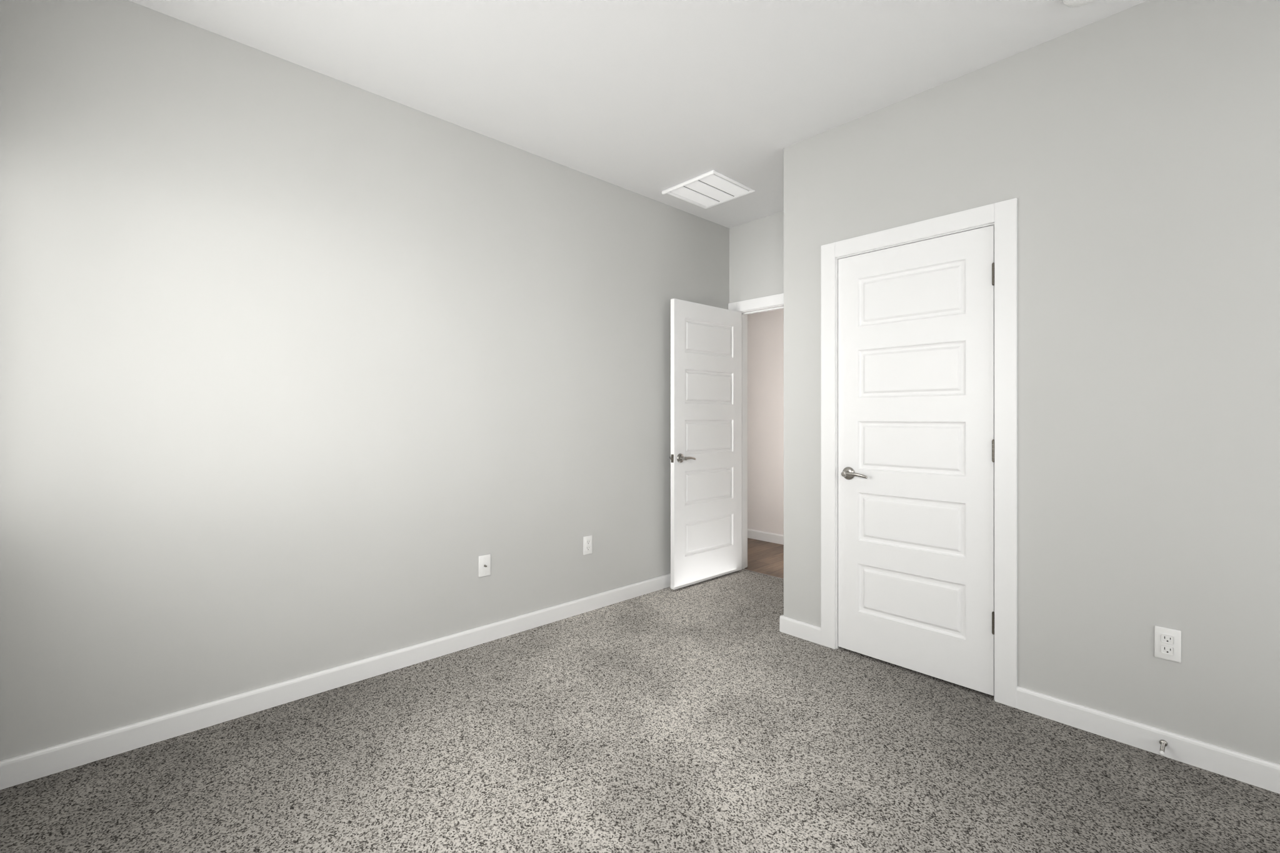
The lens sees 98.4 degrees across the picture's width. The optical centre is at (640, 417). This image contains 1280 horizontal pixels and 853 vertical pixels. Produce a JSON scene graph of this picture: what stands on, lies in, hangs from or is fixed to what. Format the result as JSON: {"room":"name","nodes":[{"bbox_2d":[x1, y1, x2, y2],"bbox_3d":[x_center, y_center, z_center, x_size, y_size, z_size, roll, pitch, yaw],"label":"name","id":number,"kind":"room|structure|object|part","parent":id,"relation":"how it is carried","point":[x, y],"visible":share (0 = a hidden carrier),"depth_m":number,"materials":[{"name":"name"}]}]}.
{"room":"empty bedroom","nodes":[
{"label":"empty bedroom","id":0,"kind":"room"},
{"bbox_2d":[0,0,729,761],"bbox_3d":[-0.816,-0.156,3.099,4.092,2.740,0.115,0,0,-43],"label":"wall","id":1,"kind":"structure","parent":0,"point":[288,350],"depth_m":2.35,"materials":[{"name":"grey paint"}]},
{"bbox_2d":[478,554,490,577],"bbox_3d":[-0.839,0.802,2.983,0.070,0.114,0.022,0,0,-43],"label":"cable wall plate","id":2,"kind":"object","parent":1,"relation":"attached to","point":[484,561],"visible":1,"depth_m":2.99,"materials":[{"name":"white plastic"}]},
{"bbox_2d":[583,535,592,554],"bbox_3d":[-0.332,0.802,3.469,0.070,0.114,0.010,0,0,-43],"label":"duplex outlet","id":3,"kind":"object","parent":1,"relation":"attached to","point":[587,540],"visible":1,"depth_m":3.47,"materials":[{"name":"white plastic"}]},
{"bbox_2d":[128,0,1148,228],"bbox_3d":[0.390,-1.586,2.679,5.270,0.120,4.980,0,0,-43],"label":"ceiling","id":4,"kind":"structure","parent":0,"point":[647,98],"depth_m":2.37,"materials":[{"name":"white paint"}]},
{"bbox_2d":[661,170,754,208],"bbox_3d":[0.456,-1.515,3.715,0.454,0.024,0.444,0,0,-43],"label":"ceiling vent","id":5,"kind":"object","parent":4,"relation":"in","point":[712,188],"visible":1,"depth_m":3.69,"materials":[{"name":"white metal"}]},
{"bbox_2d":[1062,0,1094,6],"bbox_3d":[1.574,-1.506,1.958,0.132,0.040,0.132,0,0,-43],"label":"smoke detector","id":6,"kind":"object","parent":4,"relation":"attached to","point":[1069,3],"visible":1,"depth_m":1.99,"materials":[{"name":"white plastic"}]},
{"bbox_2d":[0,569,1279,852],"bbox_3d":[0.423,1.244,1.817,4.137,0.060,3.680,0,0,-43],"label":"floor","id":7,"kind":"structure","parent":0,"point":[684,719],"depth_m":1.93,"materials":[{"name":"grey carpet"}]},
{"bbox_2d":[729,211,783,534],"bbox_3d":[1.879,-0.156,4.081,1.178,2.740,4.980,0,0,-43],"label":"wall","id":8,"kind":"structure","parent":0,"point":[765,329],"depth_m":5.38,"materials":[{"name":"white paint"}]},
{"bbox_2d":[728,293,783,569],"bbox_3d":[1.079,0.149,4.156,0.151,2.130,0.938,0,0,-43],"label":"door frame","id":9,"kind":"structure","parent":8,"relation":"attached to","point":[744,314],"depth_m":4.43,"materials":[{"name":"white paint"}]},
{"bbox_2d":[669,298,741,589],"bbox_3d":[0.502,0.186,4.115,0.781,2.028,0.154,0,0,-42],"label":"entry door","id":10,"kind":"structure","parent":9,"relation":"attached to","point":[705,457],"depth_m":4.07,"materials":[{"name":"white paint"}]},
{"bbox_3d":[0.327,0.287,3.892,0.151,0.067,0.060,0,0,-42],"label":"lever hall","id":11,"kind":"part","parent":10,"relation":"part of","materials":[{"name":"silver metal"}]},
{"bbox_2d":[747,528,783,544],"bbox_3d":[2.218,1.176,4.401,0.016,0.088,4.750,0,0,-43],"label":"baseboard","id":12,"kind":"structure","parent":8,"relation":"attached to","point":[761,535],"depth_m":5.44,"materials":[{"name":"white paint"}]},
{"bbox_2d":[744,538,783,578],"bbox_3d":[1.895,1.247,4.097,1.133,0.054,4.980,0,0,-43],"label":"floor","id":13,"kind":"structure","parent":0,"point":[765,557],"depth_m":4.80,"materials":[{"name":"brown wood"}]},
{"bbox_2d":[742,568,783,579],"bbox_3d":[1.071,1.216,4.146,0.014,0.009,0.812,0,0,-43],"label":"threshold strip","id":14,"kind":"object","parent":13,"relation":"on","point":[742,569],"visible":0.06,"depth_m":4.27,"materials":[{"name":"silver metal"}]},
{"bbox_2d":[783,0,1279,764],"bbox_3d":[1.680,-0.156,2.292,0.115,2.740,2.418,0,0,-43],"label":"wall","id":15,"kind":"structure","parent":0,"point":[1137,147],"depth_m":2.07,"materials":[{"name":"grey paint"}]},
{"bbox_2d":[0,573,1279,793],"bbox_3d":[0.448,1.170,1.841,3.977,0.088,3.450,0,0,-43],"label":"baseboard","id":16,"kind":"structure","parent":15,"relation":"attached to","point":[1260,773],"depth_m":2.16,"materials":[{"name":"white paint"}]},
{"bbox_2d":[1158,739,1167,756],"bbox_3d":[1.841,1.167,1.951,0.084,0.024,0.022,0,0,-43],"label":"spring door stop","id":17,"kind":"object","parent":16,"relation":"attached to","point":[1163,743],"visible":1,"depth_m":1.95,"materials":[{"name":"silver metal"}]},
{"bbox_2d":[838,225,994,696],"bbox_3d":[1.269,0.186,2.629,0.094,2.028,0.719,0,0,-43],"label":"closet door","id":18,"kind":"structure","parent":15,"relation":"in","point":[916,320],"depth_m":2.61,"materials":[{"name":"white paint"}]},
{"bbox_3d":[1.081,0.289,2.804,0.060,0.067,0.151,0,0,-43],"label":"lever","id":19,"kind":"part","parent":18,"relation":"part of","materials":[{"name":"silver metal"}]},
{"bbox_2d":[821,198,1017,708],"bbox_3d":[1.318,0.182,2.678,0.120,2.063,0.750,0,0,-43],"label":"door frame","id":20,"kind":"structure","parent":15,"relation":"attached to","point":[837,647],"depth_m":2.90,"materials":[{"name":"white paint"}]},
{"bbox_2d":[1154,625,1181,663],"bbox_3d":[1.888,0.813,1.981,0.010,0.114,0.070,0,0,-43],"label":"outlet","id":21,"kind":"object","parent":15,"relation":"attached to","point":[1167,642],"visible":1,"depth_m":1.98,"materials":[{"name":"white plastic"}]}
]}

